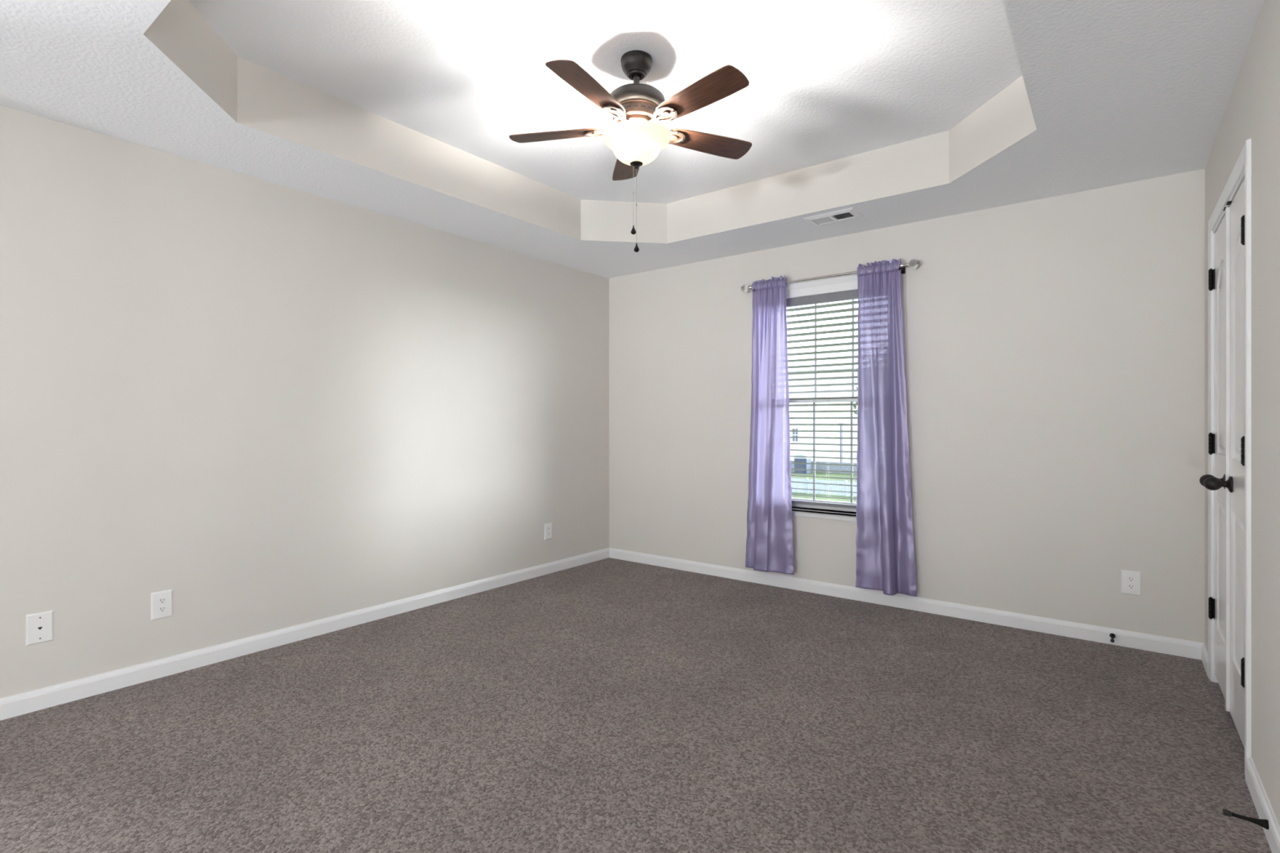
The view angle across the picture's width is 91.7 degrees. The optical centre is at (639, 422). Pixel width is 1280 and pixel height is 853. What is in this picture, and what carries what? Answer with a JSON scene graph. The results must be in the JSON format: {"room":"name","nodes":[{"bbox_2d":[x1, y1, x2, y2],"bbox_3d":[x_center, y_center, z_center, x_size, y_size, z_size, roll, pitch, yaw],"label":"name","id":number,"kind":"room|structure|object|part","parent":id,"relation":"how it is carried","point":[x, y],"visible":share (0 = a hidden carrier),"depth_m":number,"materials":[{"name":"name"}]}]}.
{"room":"empty bedroom","nodes":[
{"label":"empty bedroom","id":0,"kind":"room"},
{"bbox_2d":[0,105,608,698],"bbox_3d":[-1.621,-0.230,3.770,0.120,2.820,4.530,0,0,37],"label":"wall","id":1,"kind":"structure","parent":0,"point":[268,406],"depth_m":3.16,"materials":[{"name":"paint"}]},
{"bbox_2d":[26,610,53,645],"bbox_3d":[-2.468,0.846,2.555,0.008,0.126,0.083,0,0,37],"label":"phone jack","id":2,"kind":"object","parent":1,"relation":"attached to","point":[39,626],"visible":1,"depth_m":2.55,"materials":[{"name":"white plastic"}]},
{"bbox_2d":[151,589,172,620],"bbox_3d":[-2.217,0.847,2.882,0.010,0.126,0.083,0,0,37],"label":"wall outlet","id":3,"kind":"object","parent":1,"relation":"attached to","point":[161,602],"visible":1,"depth_m":2.88,"materials":[{"name":"white plastic"}]},
{"bbox_2d":[157,605,166,613],"bbox_3d":[-2.215,0.866,2.880,0.003,0.028,0.034,0,0,37],"label":"receptacle","id":4,"kind":"object","parent":3,"relation":"attached to","point":[161,609],"depth_m":2.88,"materials":[{"name":"white plastic"}]},
{"bbox_2d":[157,597,166,604],"bbox_3d":[-2.215,0.827,2.880,0.003,0.028,0.034,0,0,37],"label":"receptacle","id":5,"kind":"object","parent":3,"relation":"attached to","point":[160,600],"depth_m":2.88,"materials":[{"name":"white plastic"}]},
{"bbox_2d":[0,547,608,720],"bbox_3d":[-1.567,1.138,3.729,0.014,0.083,4.290,0,0,37],"label":"baseboard","id":6,"kind":"structure","parent":1,"relation":"attached to","point":[12,706],"depth_m":3.16,"materials":[{"name":"paint"}]},
{"bbox_2d":[544,522,551,539],"bbox_3d":[-0.714,0.850,4.849,0.010,0.126,0.083,0,0,37],"label":"wall outlet","id":7,"kind":"object","parent":1,"relation":"attached to","point":[548,526],"visible":1,"depth_m":4.84,"materials":[{"name":"white plastic"}]},
{"bbox_2d":[0,0,1264,278],"bbox_3d":[-0.034,-1.450,2.557,4.113,0.380,4.530,0,0,37],"label":"ceiling","id":8,"kind":"structure","parent":0,"point":[895,113],"depth_m":2.75,"materials":[{"name":"white paint"}]},
{"bbox_2d":[509,49,751,252],"bbox_3d":[-0.014,-1.131,2.600,1.072,0.818,1.069,0,0,37],"label":"ceiling fan","id":9,"kind":"object","parent":8,"relation":"hanging from","point":[636,136],"visible":1,"depth_m":2.54,"materials":[{"name":"brown wood"}]},
{"bbox_3d":[-0.358,-1.247,2.697,0.424,0.005,0.131,0,12,11],"label":"blade","id":10,"kind":"part","parent":9,"relation":"part of","materials":[{"name":"brown wood"}]},
{"bbox_3d":[-0.186,-1.247,2.324,0.131,0.005,0.424,13,6,29],"label":"blade","id":11,"kind":"part","parent":9,"relation":"part of","materials":[{"name":"brown wood"}]},
{"bbox_3d":[-0.056,-1.247,2.977,0.131,0.005,0.423,-12,1,-7],"label":"blade","id":12,"kind":"part","parent":9,"relation":"part of","materials":[{"name":"brown wood"}]},
{"bbox_3d":[-0.015,-1.155,2.629,0.291,0.113,0.291,0,0,37],"label":"lamp shade","id":13,"kind":"part","parent":9,"relation":"part of","materials":[{"name":"white glass"}]},
{"bbox_3d":[-0.015,-0.917,2.629,0.005,0.320,0.005,0,0,37],"label":"pull chain","id":14,"kind":"part","parent":9,"relation":"part of","materials":[{"name":"silver metal"}]},
{"bbox_3d":[0.222,-1.247,2.373,0.131,0.006,0.423,16,-11,-42],"label":"blade","id":15,"kind":"part","parent":9,"relation":"part of","materials":[{"name":"brown wood"}]},
{"bbox_3d":[0.302,-1.247,2.776,0.424,0.005,0.131,0,-12,-25],"label":"blade","id":16,"kind":"part","parent":9,"relation":"part of","materials":[{"name":"brown wood"}]},
{"bbox_2d":[803,207,863,226],"bbox_3d":[1.185,-1.254,3.810,0.310,0.012,0.190,0,0,38],"label":"ceiling vent","id":17,"kind":"object","parent":8,"relation":"in","point":[849,213],"visible":1,"depth_m":3.79,"materials":[{"name":"metal"}]},
{"bbox_2d":[0,557,1271,852],"bbox_3d":[-0.034,1.230,2.557,4.113,0.100,4.530,0,0,37],"label":"floor","id":18,"kind":"structure","parent":0,"point":[606,705],"depth_m":2.33,"materials":[{"name":"carpet"}]},
{"bbox_2d":[608,168,1204,643],"bbox_3d":[1.352,-0.230,4.273,3.993,2.820,0.120,0,0,37],"label":"wall","id":19,"kind":"structure","parent":0,"point":[1054,347],"depth_m":3.61,"materials":[{"name":"paint"}]},
{"bbox_2d":[789,299,857,511],"bbox_3d":[1.343,-0.190,4.312,0.840,1.590,0.070,0,0,37],"label":"window","id":20,"kind":"structure","parent":19,"relation":"in","point":[851,400],"depth_m":4.31,"materials":[{"name":"plastic"}]},
{"bbox_2d":[786,274,857,508],"bbox_3d":[1.304,-0.205,4.261,0.832,1.559,0.066,0,0,37],"label":"window blind","id":21,"kind":"object","parent":20,"relation":"attached to","point":[842,288],"visible":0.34,"depth_m":4.29,"materials":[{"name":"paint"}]},
{"bbox_3d":[1.307,0.564,4.266,0.816,0.021,0.050,0,0,37],"label":"rail","id":22,"kind":"part","parent":21,"relation":"part of","materials":[{"name":"white plastic"}]},
{"bbox_3d":[1.292,-0.134,4.278,0.001,1.392,0.053,0,0,37],"label":"ladder cord","id":23,"kind":"part","parent":21,"relation":"part of","materials":[{"name":"white fabric"}]},
{"bbox_3d":[1.335,0.202,4.302,0.784,0.750,0.026,0,0,37],"label":"sash","id":24,"kind":"part","parent":20,"relation":"part of","materials":[{"name":"plastic"}]},
{"bbox_3d":[1.343,-0.190,4.312,0.840,1.590,0.070,0,0,37],"label":"frame","id":25,"kind":"part","parent":20,"relation":"part of","materials":[{"name":"plastic"}]},
{"bbox_2d":[813,401,853,502],"bbox_3d":[1.333,0.202,4.299,0.280,0.686,0.002,0,0,37],"label":"grille","id":26,"kind":"object","parent":20,"relation":"attached to","point":[814,402],"depth_m":4.31,"materials":[{"name":"white"}]},
{"bbox_2d":[814,299,854,397],"bbox_3d":[1.350,-0.549,4.322,0.280,0.752,0.002,0,0,37],"label":"grille","id":27,"kind":"object","parent":20,"relation":"attached to","point":[852,305],"depth_m":4.25,"materials":[{"name":"white"}]},
{"bbox_2d":[791,506,857,522],"bbox_3d":[1.294,0.634,4.249,0.940,0.058,0.088,0,0,37],"label":"trim","id":28,"kind":"structure","parent":19,"relation":"attached to","point":[800,512],"depth_m":4.24,"materials":[{"name":"paint"}]},
{"bbox_2d":[741,258,919,293],"bbox_3d":[1.245,-0.976,4.209,1.220,0.064,0.111,0,0,37],"label":"curtain rod","id":29,"kind":"object","parent":19,"relation":"attached to","point":[913,264],"visible":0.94,"depth_m":4.12,"materials":[{"name":"silver metal"}]},
{"bbox_2d":[745,275,794,574],"bbox_3d":[0.911,0.012,4.428,0.380,2.100,0.068,0,0,37],"label":"curtain","id":30,"kind":"object","parent":29,"relation":"hanging from","point":[769,540],"visible":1,"depth_m":4.41,"materials":[{"name":"purple fabric"}]},
{"bbox_3d":[1.229,-0.978,4.188,1.090,0.020,0.020,0,0,37],"label":"rod","id":31,"kind":"part","parent":29,"relation":"part of","materials":[{"name":"silver metal"}]},
{"bbox_2d":[855,257,916,596],"bbox_3d":[1.543,0.022,3.927,0.375,2.108,0.102,0,0,37],"label":"curtain","id":32,"kind":"object","parent":29,"relation":"hanging from","point":[885,549],"visible":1,"depth_m":3.92,"materials":[{"name":"purple fabric"}]},
{"bbox_2d":[608,547,1204,660],"bbox_3d":[1.264,1.138,4.256,3.873,0.083,0.014,0,0,37],"label":"baseboard","id":33,"kind":"structure","parent":19,"relation":"attached to","point":[1160,644],"depth_m":3.79,"materials":[{"name":"paint"}]},
{"bbox_2d":[1109,633,1115,642],"bbox_3d":[2.479,1.132,3.260,0.026,0.026,0.094,0,0,37],"label":"door stop","id":34,"kind":"object","parent":19,"relation":"attached to","point":[1112,636],"visible":1,"depth_m":3.27,"materials":[{"name":"black metal"}]},
{"bbox_3d":[2.485,1.132,3.267,0.026,0.026,0.077,0,0,37],"label":"stem","id":35,"kind":"part","parent":34,"relation":"part of","materials":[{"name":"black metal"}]},
{"bbox_2d":[1120,569,1141,595],"bbox_3d":[2.575,0.842,3.257,0.083,0.126,0.010,0,0,37],"label":"wall outlet","id":36,"kind":"object","parent":19,"relation":"attached to","point":[1131,580],"visible":1,"depth_m":3.26,"materials":[{"name":"white plastic"}]},
{"bbox_2d":[1127,583,1135,590],"bbox_3d":[2.573,0.861,3.254,0.034,0.028,0.003,0,0,37],"label":"receptacle","id":37,"kind":"object","parent":36,"relation":"attached to","point":[1130,586],"depth_m":3.25,"materials":[{"name":"white plastic"}]},
{"bbox_2d":[1127,576,1135,582],"bbox_3d":[2.573,0.822,3.254,0.034,0.028,0.003,0,0,37],"label":"receptacle","id":38,"kind":"object","parent":36,"relation":"attached to","point":[1130,579],"depth_m":3.25,"materials":[{"name":"white plastic"}]},
{"bbox_2d":[1204,0,1279,826],"bbox_3d":[1.515,-0.230,1.298,0.120,2.820,4.410,0,0,37],"label":"wall","id":39,"kind":"structure","parent":0,"point":[1252,111],"depth_m":1.86,"materials":[{"name":"paint"}]},
{"bbox_2d":[1199,206,1229,699],"bbox_3d":[2.454,0.140,2.659,0.116,1.999,0.468,0,0,37],"label":"door","id":40,"kind":"structure","parent":39,"relation":"in","point":[1216,442],"depth_m":2.69,"materials":[{"name":"white paint"}]},
{"bbox_3d":[2.340,0.240,2.536,0.082,0.064,0.064,0,0,37],"label":"knob","id":41,"kind":"part","parent":40,"relation":"part of","materials":[{"name":"brown metal"}]},
{"bbox_2d":[1203,177,1244,748],"bbox_3d":[2.173,0.140,2.290,0.116,1.999,0.483,0,0,37],"label":"door","id":42,"kind":"structure","parent":39,"relation":"in","point":[1234,482],"depth_m":2.33,"materials":[{"name":"white paint"}]},
{"bbox_3d":[2.253,0.240,2.423,0.082,0.064,0.064,0,0,37],"label":"knob","id":43,"kind":"part","parent":42,"relation":"part of","materials":[{"name":"brown metal"}]},
{"bbox_2d":[1208,138,1251,777],"bbox_3d":[2.368,0.124,2.424,0.132,2.112,1.049,0,0,37],"label":"trim","id":44,"kind":"structure","parent":39,"relation":"attached to","point":[1242,170],"depth_m":2.05,"materials":[{"name":"paint"}]},
{"bbox_2d":[1201,643,1279,852],"bbox_3d":[1.498,1.138,1.386,0.014,0.083,4.290,0,0,37],"label":"baseboard","id":45,"kind":"structure","parent":39,"relation":"attached to","point":[1262,804],"depth_m":1.85,"materials":[{"name":"paint"}]},
{"bbox_2d":[1222,808,1268,829],"bbox_3d":[1.726,1.130,1.772,0.093,0.026,0.026,0,0,37],"label":"door stop","id":46,"kind":"object","parent":39,"relation":"attached to","point":[1263,823],"visible":1,"depth_m":1.76,"materials":[{"name":"black metal"}]},
{"bbox_3d":[1.733,1.130,1.767,0.076,0.026,0.026,0,0,37],"label":"stem","id":47,"kind":"part","parent":46,"relation":"part of","materials":[{"name":"black metal"}]},
{"label":"outside","id":48,"kind":"structure","parent":0,"visible":0},
{"bbox_2d":[791,471,857,502],"bbox_3d":[32.657,4.480,81.463,220.000,0.200,159.200,0,0,37],"label":"ground","id":49,"kind":"structure","parent":48,"point":[817,473],"depth_m":46.88,"materials":[{"name":"green plant"}]},
{"bbox_2d":[793,453,811,474],"bbox_3d":[14.024,3.550,53.540,1.200,1.660,1.100,0,0,37],"label":"garden shed","id":50,"kind":"object","parent":49,"relation":"on","point":[800,460],"visible":0.86,"depth_m":53.16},
{"bbox_2d":[787,351,857,462],"bbox_3d":[18.753,-1.420,63.268,29.200,11.600,10.200,0,0,37],"label":"house","id":51,"kind":"structure","parent":49,"relation":"on","point":[833,434],"depth_m":58.92,"materials":[{"name":"white"}]},
{"bbox_3d":[15.070,1.230,60.343,0.540,1.240,0.020,0,0,37],"label":"pane","id":52,"kind":"part","parent":51,"relation":"part of","materials":[{"name":"grey glass"}]},
{"bbox_2d":[790,460,857,474],"bbox_3d":[14.131,3.875,55.548,26.030,1.010,0.120,0,0,37],"label":"fence","id":53,"kind":"object","parent":49,"relation":"on","point":[819,467],"visible":0.09,"depth_m":53.53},
{"bbox_2d":[791,478,857,496],"bbox_3d":[9.965,3.910,38.594,28.000,0.940,0.120,0,0,37],"label":"fence","id":54,"kind":"object","parent":49,"relation":"on","point":[794,485],"visible":0.09,"depth_m":37.63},
{"bbox_2d":[840,425,842,462],"bbox_3d":[18.090,2.230,55.846,0.400,4.300,0.400,0,0,37],"label":"porch post","id":55,"kind":"object","parent":49,"relation":"on","point":[841,426],"visible":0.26,"depth_m":55.73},
{"bbox_2d":[853,377,857,414],"bbox_3d":[16.714,-0.470,40.958,5.213,9.708,5.262,0,0,37],"label":"tree","id":56,"kind":"object","parent":49,"relation":"on","point":[855,406],"visible":0.02,"depth_m":42.12,"materials":[{"name":"green plant"}]}
]}

